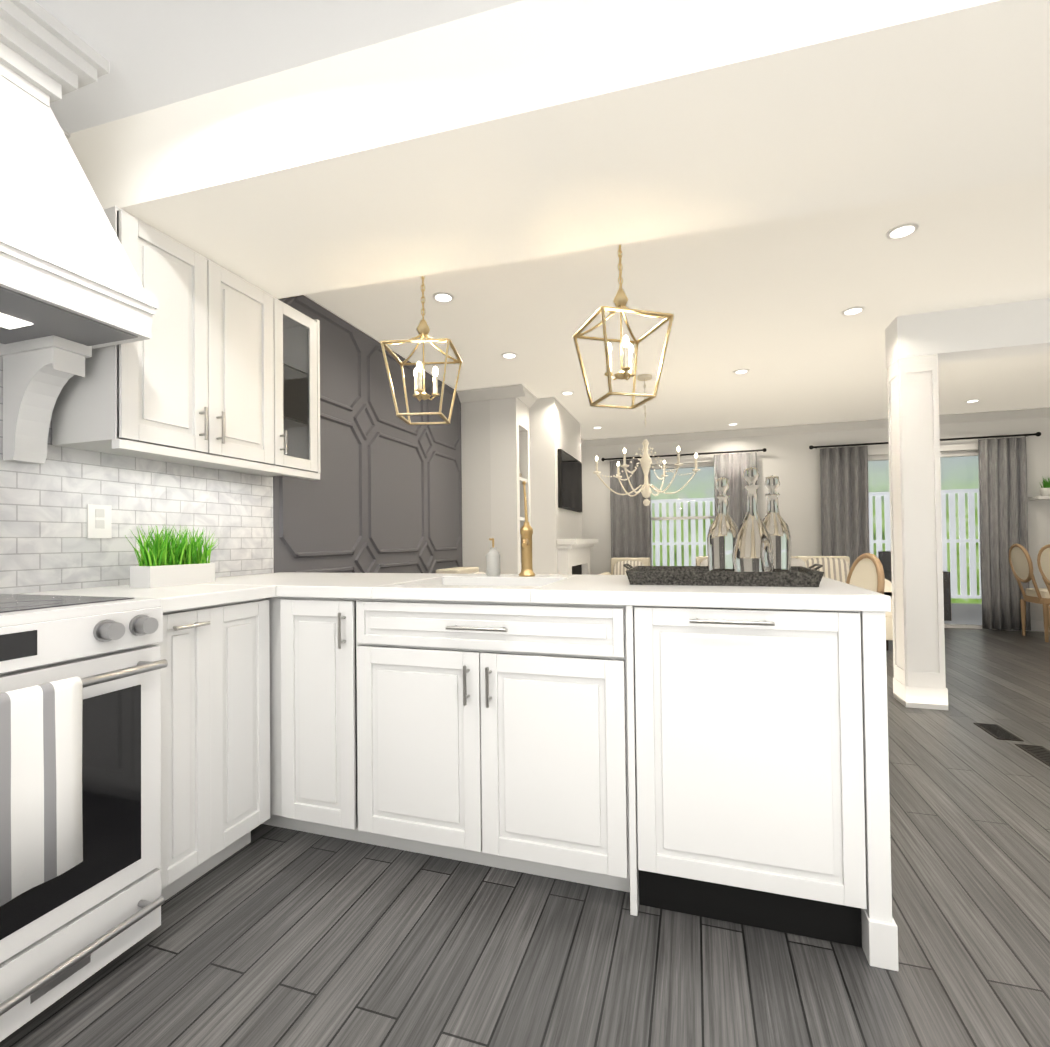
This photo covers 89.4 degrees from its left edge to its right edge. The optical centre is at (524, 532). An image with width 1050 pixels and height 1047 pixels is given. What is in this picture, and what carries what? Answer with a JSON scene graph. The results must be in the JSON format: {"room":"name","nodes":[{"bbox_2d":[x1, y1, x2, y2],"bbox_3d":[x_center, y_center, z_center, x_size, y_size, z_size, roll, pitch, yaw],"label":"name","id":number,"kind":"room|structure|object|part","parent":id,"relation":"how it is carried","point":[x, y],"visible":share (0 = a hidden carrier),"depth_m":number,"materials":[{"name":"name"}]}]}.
{"room":"living room and kitchen","nodes":[
{"label":"living room and kitchen","id":0,"kind":"room"},
{"bbox_2d":[0,295,462,593],"bbox_3d":[-1.642,-0.110,1.809,0.178,2.440,6.550,-1,-1,18],"label":"wall","id":1,"kind":"structure","parent":0,"point":[383,494],"depth_m":2.89,"materials":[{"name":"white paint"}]},
{"bbox_2d":[61,128,70,139],"bbox_3d":[-2.049,-1.304,0.239,0.090,0.090,3.285,-1,-1,18],"label":"crown molding","id":2,"kind":"structure","parent":1,"relation":"attached to","point":[66,133],"depth_m":1.76,"materials":[{"name":"white"}]},
{"bbox_2d":[0,0,157,463],"bbox_3d":[-1.507,-0.785,1.221,0.486,1.109,0.998,-1,-1,18],"label":"range hood","id":3,"kind":"object","parent":1,"relation":"attached to","point":[73,292],"visible":1,"depth_m":1.44,"materials":[{"name":"white wood"}]},
{"bbox_2d":[0,313,32,328],"bbox_3d":[-1.438,-0.583,1.450,0.100,0.002,0.100,-1,-1,18],"label":"spotlight","id":4,"kind":"object","parent":3,"relation":"attached to","point":[8,322],"visible":1,"depth_m":1.45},
{"bbox_2d":[87,504,111,537],"bbox_3d":[-1.533,-0.040,1.910,0.007,0.120,0.080,-1,-1,18],"label":"electrical outlet plate","id":5,"kind":"object","parent":1,"relation":"attached to","point":[99,521],"visible":1,"depth_m":1.91,"materials":[{"name":"white plastic"}]},
{"bbox_2d":[52,206,320,479],"bbox_3d":[-1.273,-0.648,2.172,0.352,0.778,0.945,-1,-1,18],"label":"upper cabinet","id":6,"kind":"object","parent":1,"relation":"attached to","point":[220,369],"visible":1,"depth_m":1.96,"materials":[{"name":"white paint"}]},
{"bbox_2d":[461,396,581,573],"bbox_3d":[0.132,-0.068,6.124,0.950,2.440,2.750,-1,-1,18],"label":"wall","id":7,"kind":"structure","parent":0,"point":[504,441],"depth_m":4.89,"materials":[{"name":"white paint"}]},
{"bbox_2d":[457,385,512,402],"bbox_3d":[-0.358,-1.257,4.803,0.528,0.090,0.090,-1,-1,18],"label":"crown molding","id":8,"kind":"structure","parent":7,"relation":"attached to","point":[506,391],"depth_m":4.80,"materials":[{"name":"white paint"}]},
{"bbox_2d":[513,384,584,446],"bbox_3d":[0.348,-1.248,5.974,0.090,0.090,2.750,-1,-1,18],"label":"crown molding","id":9,"kind":"structure","parent":7,"relation":"attached to","point":[525,396],"depth_m":4.87,"materials":[{"name":"white paint"}]},
{"bbox_2d":[558,449,581,511],"bbox_3d":[0.490,-0.524,5.633,0.037,0.570,1.000,-1,-1,18],"label":"tv","id":10,"kind":"object","parent":7,"relation":"attached to","point":[569,482],"visible":1,"depth_m":5.48,"materials":[{"name":"black plastic"}]},
{"bbox_2d":[0,628,1049,1046],"bbox_3d":[1.921,1.101,2.107,7.050,0.060,9.600,-1,-1,18],"label":"floor","id":11,"kind":"structure","parent":0,"point":[270,936],"depth_m":1.37,"materials":[{"name":"grey wood"}]},
{"bbox_2d":[0,594,167,1041],"bbox_3d":[-1.379,0.636,1.163,0.719,0.922,0.762,-1,-1,18],"label":"stove","id":12,"kind":"object","parent":11,"relation":"on","point":[96,909],"visible":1,"depth_m":1.28,"materials":[{"name":"white metal"}]},
{"bbox_2d":[0,676,82,905],"bbox_3d":[-1.035,0.527,1.100,0.052,0.410,0.191,-1,-1,18],"label":"towel","id":13,"kind":"object","parent":12,"relation":"hanging from","point":[41,830],"visible":1,"depth_m":1.11,"materials":[{"name":"white fabric"}]},
{"bbox_2d":[161,598,264,900],"bbox_3d":[-1.260,0.667,1.756,0.586,0.876,0.434,-1,-1,18],"label":"base cabinet","id":14,"kind":"object","parent":11,"relation":"on","point":[183,881],"depth_m":1.62,"materials":[{"name":"white paint"}]},
{"bbox_2d":[20,584,275,612],"bbox_3d":[-1.714,0.193,0.274,0.631,0.040,3.546,-1,-1,18],"label":"countertop","id":15,"kind":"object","parent":14,"relation":"on","point":[180,597],"visible":0.42,"depth_m":1.68,"materials":[{"name":"white stone"}]},
{"bbox_2d":[126,524,218,587],"bbox_3d":[-1.297,0.079,1.965,0.153,0.228,0.350,-1,-1,18],"label":"potted plant","id":16,"kind":"object","parent":15,"relation":"on","point":[184,562],"visible":1,"depth_m":1.92,"materials":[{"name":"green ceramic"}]},
{"bbox_2d":[153,600,269,889],"bbox_3d":[-1.413,0.601,0.218,0.056,0.765,3.455,-1,-1,18],"label":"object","id":17,"kind":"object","parent":14,"relation":"attached to","point":[215,735],"depth_m":1.64,"materials":[{"name":"white paint"}]},
{"bbox_2d":[436,567,485,573],"bbox_3d":[-0.270,0.711,4.318,0.790,0.840,0.760,-1,-1,18],"label":"armchair","id":18,"kind":"object","parent":11,"relation":"on","point":[464,570],"visible":0.08,"depth_m":4.29,"materials":[{"name":"brown fabric"}]},
{"bbox_2d":[201,572,898,970],"bbox_3d":[-0.178,0.637,2.005,2.498,0.915,0.736,-1,-1,18],"label":"base cabinet","id":19,"kind":"object","parent":11,"relation":"on","point":[871,930],"depth_m":1.54,"materials":[{"name":"white paint"}]},
{"bbox_2d":[486,538,500,575],"bbox_3d":[-0.136,0.103,2.260,0.060,0.160,0.065,-1,-1,18],"label":"soap dispenser","id":20,"kind":"object","parent":19,"relation":"on","point":[493,562],"visible":1,"depth_m":2.24,"materials":[{"name":"white ceramic"}]},
{"bbox_2d":[519,481,534,575],"bbox_3d":[-0.006,-0.019,2.158,0.081,0.399,0.189,-1,-1,18],"label":"brass faucet","id":21,"kind":"object","parent":19,"relation":"on","point":[526,531],"visible":1,"depth_m":2.20,"materials":[{"name":"gold metal"}]},
{"bbox_3d":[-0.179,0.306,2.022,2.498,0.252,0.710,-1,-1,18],"label":"kitchen peninsula top","id":22,"kind":"part","parent":19,"relation":"part of","materials":[{"name":"white stone"}]},
{"bbox_2d":[623,563,823,586],"bbox_3d":[0.652,0.136,1.797,0.621,0.061,0.344,-1,-1,18],"label":"tray","id":23,"kind":"object","parent":19,"relation":"on","point":[798,576],"visible":0.98,"depth_m":1.65,"materials":[{"name":"grey metal"}]},
{"bbox_2d":[707,477,737,571],"bbox_3d":[0.692,-0.017,1.849,0.110,0.353,0.108,-1,-1,18],"label":"decanter","id":24,"kind":"object","parent":23,"relation":"on","point":[723,529],"visible":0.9,"depth_m":1.82,"materials":[{"name":"clear glass"}]},
{"bbox_2d":[732,467,774,571],"bbox_3d":[0.745,-0.029,1.737,0.130,0.373,0.128,-1,-1,18],"label":"decanter","id":25,"kind":"object","parent":23,"relation":"on","point":[753,550],"visible":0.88,"depth_m":1.70,"materials":[{"name":"clear glass"}]},
{"bbox_2d":[762,475,790,571],"bbox_3d":[0.847,-0.020,1.810,0.110,0.353,0.108,-1,-1,18],"label":"decanter","id":26,"kind":"object","parent":23,"relation":"on","point":[775,524],"visible":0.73,"depth_m":1.77,"materials":[{"name":"clear glass"}]},
{"bbox_2d":[557,539,597,574],"bbox_3d":[0.585,0.602,5.621,0.190,1.075,1.240,-1,-1,18],"label":"fireplace","id":27,"kind":"object","parent":11,"relation":"on","point":[573,556],"visible":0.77,"depth_m":5.31,"materials":[{"name":"white paint"}]},
{"bbox_2d":[599,558,649,574],"bbox_3d":[1.194,0.719,6.120,0.770,0.840,0.740,-1,-1,18],"label":"armchair","id":28,"kind":"object","parent":11,"relation":"on","point":[618,567],"visible":0.23,"depth_m":6.22,"materials":[{"name":"brown fabric"}]},
{"bbox_2d":[696,556,892,649],"bbox_3d":[2.599,0.684,5.590,1.970,0.860,0.900,-1,-1,18],"label":"sofa","id":29,"kind":"object","parent":11,"relation":"on","point":[837,568],"visible":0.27,"depth_m":5.36,"materials":[{"name":"beige fabric"}]},
{"bbox_2d":[846,553,884,593],"bbox_3d":[1.645,0.601,2.977,0.620,0.972,0.522,-1,-1,18],"label":"dining chair","id":30,"kind":"object","parent":11,"relation":"on","point":[866,571],"visible":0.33,"depth_m":2.94,"materials":[{"name":"beige fabric"}]},
{"bbox_2d":[887,354,947,709],"bbox_3d":[2.488,-0.007,3.377,0.220,2.180,0.220,-1,-1,18],"label":"column","id":31,"kind":"structure","parent":11,"relation":"on","point":[919,679],"depth_m":3.29,"materials":[{"name":"white"}]},
{"bbox_2d":[974,723,1022,740],"bbox_3d":[2.547,1.071,2.858,0.110,0.006,0.250,-1,-1,18],"label":"floor vent","id":32,"kind":"object","parent":11,"relation":"in","point":[995,730],"depth_m":2.84,"materials":[{"name":"grey"}]},
{"bbox_2d":[1009,543,1049,641],"bbox_3d":[5.323,0.592,5.366,0.579,0.972,0.480,-1,-1,18],"label":"dining chair","id":33,"kind":"object","parent":11,"relation":"on","point":[1020,562],"visible":1,"depth_m":5.40,"materials":[{"name":"beige wood"}]},
{"bbox_2d":[1015,744,1049,766],"bbox_3d":[2.485,1.067,2.516,0.110,0.006,0.320,-1,-1,18],"label":"floor vent","id":34,"kind":"object","parent":11,"relation":"in","point":[1040,753],"depth_m":2.58,"materials":[{"name":"grey"}]},
{"bbox_2d":[1037,544,1049,633],"bbox_3d":[5.112,0.587,4.833,0.612,0.972,0.514,-1,-1,18],"label":"dining chair","id":35,"kind":"object","parent":11,"relation":"on","point":[1043,559],"visible":1,"depth_m":4.96,"materials":[{"name":"beige fabric"}]},
{"bbox_2d":[35,0,1049,438],"bbox_3d":[1.890,-1.399,2.144,7.050,0.060,9.600,-1,-1,18],"label":"ceiling","id":36,"kind":"structure","parent":0,"point":[765,304],"depth_m":2.91,"materials":[{"name":"white paint"}]},
{"bbox_2d":[380,276,462,424],"bbox_3d":[-0.437,-0.911,2.280,0.289,0.853,0.289,-1,-1,4],"label":"pendant lantern","id":37,"kind":"object","parent":36,"relation":"hanging from","point":[423,329],"visible":0.71,"depth_m":2.27,"materials":[{"name":"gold metal"}]},
{"bbox_2d":[432,292,453,302],"bbox_3d":[-0.460,-1.323,2.976,0.122,0.007,0.129,-1,-1,18],"label":"recessed light","id":38,"kind":"object","parent":36,"relation":"in","point":[443,297],"depth_m":2.98,"materials":[{"name":"white"}]},
{"bbox_2d":[501,352,517,358],"bbox_3d":[-0.118,-1.313,3.922,0.119,0.007,0.135,-1,-1,18],"label":"recessed light","id":39,"kind":"object","parent":36,"relation":"in","point":[508,355],"depth_m":3.92,"materials":[{"name":"white"}]},
{"bbox_2d":[561,391,573,394],"bbox_3d":[0.396,-1.304,4.939,0.113,0.007,0.124,-1,-1,18],"label":"recessed light","id":40,"kind":"object","parent":36,"relation":"in","point":[564,392],"depth_m":4.94,"materials":[{"name":"white"}]},
{"bbox_2d":[573,244,673,408],"bbox_3d":[0.365,-0.924,2.025,0.289,0.853,0.289,0,-1,-15],"label":"pendant lantern","id":41,"kind":"object","parent":36,"relation":"hanging from","point":[620,300],"visible":0.75,"depth_m":2.01,"materials":[{"name":"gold metal"}]},
{"bbox_2d":[593,373,699,505],"bbox_3d":[1.015,-0.773,4.461,0.874,1.099,0.844,-1,-1,18],"label":"chandelier","id":42,"kind":"object","parent":36,"relation":"hanging from","point":[645,460],"visible":0.98,"depth_m":4.43,"materials":[{"name":"beige metal"}]},
{"bbox_2d":[733,369,748,373],"bbox_3d":[1.779,-1.330,4.365,0.116,0.007,0.124,-1,-1,18],"label":"recessed light","id":43,"kind":"object","parent":36,"relation":"in","point":[741,371],"depth_m":4.36,"materials":[{"name":"white"}]},
{"bbox_2d":[841,306,864,315],"bbox_3d":[1.993,-1.349,3.221,0.120,0.007,0.134,-1,-1,18],"label":"recessed light","id":44,"kind":"object","parent":36,"relation":"in","point":[858,309],"depth_m":3.23,"materials":[{"name":"white"}]},
{"bbox_2d":[886,223,918,239],"bbox_3d":[1.696,-1.358,2.385,0.123,0.007,0.130,-1,-1,18],"label":"recessed light","id":45,"kind":"object","parent":36,"relation":"in","point":[902,231],"depth_m":2.39,"materials":[{"name":"white"}]},
{"bbox_2d":[885,298,1049,367],"bbox_3d":[3.946,-1.252,2.928,3.310,0.260,0.220,-1,-1,18],"label":"beam","id":46,"kind":"structure","parent":36,"relation":"attached to","point":[1021,328],"depth_m":3.22,"materials":[{"name":"white paint"}]},
{"bbox_2d":[965,399,980,402],"bbox_3d":[4.570,-1.348,5.415,0.119,0.007,0.139,-1,-1,18],"label":"recessed light","id":47,"kind":"object","parent":36,"relation":"in","point":[974,400],"depth_m":5.41,"materials":[{"name":"white"}]},
{"bbox_2d":[68,0,1049,298],"bbox_3d":[1.683,-1.235,1.235,6.600,0.290,0.924,-1,-1,18],"label":"beam","id":48,"kind":"structure","parent":0,"point":[522,130],"depth_m":1.49,"materials":[{"name":"white paint"}]},
{"bbox_2d":[581,416,1049,629],"bbox_3d":[3.740,-0.106,6.501,6.200,2.440,0.150,-1,-1,18],"label":"wall","id":49,"kind":"structure","parent":0,"point":[791,461],"depth_m":6.54,"materials":[{"name":"white paint"}]},
{"bbox_2d":[650,456,714,565],"bbox_3d":[2.081,-0.194,6.981,1.210,1.570,0.140,-1,-1,18],"label":"window","id":50,"kind":"structure","parent":49,"relation":"in","point":[682,520],"depth_m":7.01,"materials":[{"name":"white"}]},
{"bbox_2d":[585,407,1049,446],"bbox_3d":[3.618,-1.281,6.426,6.050,0.090,0.090,-1,-1,18],"label":"crown molding","id":51,"kind":"structure","parent":49,"relation":"attached to","point":[1040,411],"depth_m":6.48,"materials":[{"name":"white"}]},
{"bbox_2d":[601,432,1040,460],"bbox_3d":[3.327,-1.031,6.506,4.788,0.050,0.107,-1,-1,18],"label":"curtain rod","id":52,"kind":"object","parent":49,"relation":"attached to","point":[816,447],"visible":0.94,"depth_m":6.34,"materials":[{"name":"grey metal"}]},
{"bbox_2d":[610,459,651,565],"bbox_3d":[1.412,0.076,7.068,0.534,2.110,0.074,-1,-1,18],"label":"curtain","id":53,"kind":"object","parent":52,"relation":"hanging from","point":[630,527],"visible":0.46,"depth_m":7.08,"materials":[{"name":"grey fabric"}]},
{"bbox_2d":[714,452,757,528],"bbox_3d":[2.660,0.055,6.672,0.504,2.110,0.074,-1,-1,18],"label":"curtain","id":54,"kind":"object","parent":52,"relation":"hanging from","point":[731,467],"visible":0.23,"depth_m":6.68,"materials":[{"name":"grey fabric"}]},
{"bbox_2d":[820,446,869,567],"bbox_3d":[3.809,0.035,6.307,0.504,2.110,0.074,-1,-1,18],"label":"curtain","id":55,"kind":"object","parent":52,"relation":"hanging from","point":[844,490],"visible":0.6,"depth_m":6.31,"materials":[{"name":"grey fabric"}]},
{"bbox_2d":[978,437,1030,630],"bbox_3d":[5.279,0.010,5.845,0.434,2.110,0.074,-1,-1,18],"label":"curtain","id":56,"kind":"object","parent":52,"relation":"hanging from","point":[1003,503],"visible":0.9,"depth_m":5.85,"materials":[{"name":"grey fabric"}]},
{"bbox_2d":[868,443,1014,630],"bbox_3d":[4.685,0.047,6.165,1.540,2.100,0.115,-1,-1,18],"label":"sliding glass door","id":57,"kind":"structure","parent":49,"relation":"in","point":[961,537],"depth_m":6.10,"materials":[{"name":"white"}]},
{"bbox_2d":[1015,620,1043,631],"bbox_3d":[5.969,1.015,5.694,1.160,0.120,0.015,-1,-1,18],"label":"baseboard","id":58,"kind":"structure","parent":49,"relation":"attached to","point":[1037,625],"depth_m":5.79,"materials":[{"name":"white wood"}]},
{"bbox_2d":[1029,496,1049,499],"bbox_3d":[5.774,-0.378,5.684,0.520,0.030,0.178,-1,-1,18],"label":"wall shelf","id":59,"kind":"object","parent":49,"relation":"attached to","point":[1040,498],"visible":1,"depth_m":5.70,"materials":[{"name":"white wood"}]},
{"bbox_2d":[1040,476,1049,495],"bbox_3d":[5.654,-0.506,5.720,0.144,0.228,0.115,-1,-1,18],"label":"potted plant","id":60,"kind":"object","parent":59,"relation":"on","point":[1045,490],"visible":0.9,"depth_m":5.72,"materials":[{"name":"white"}]}
]}

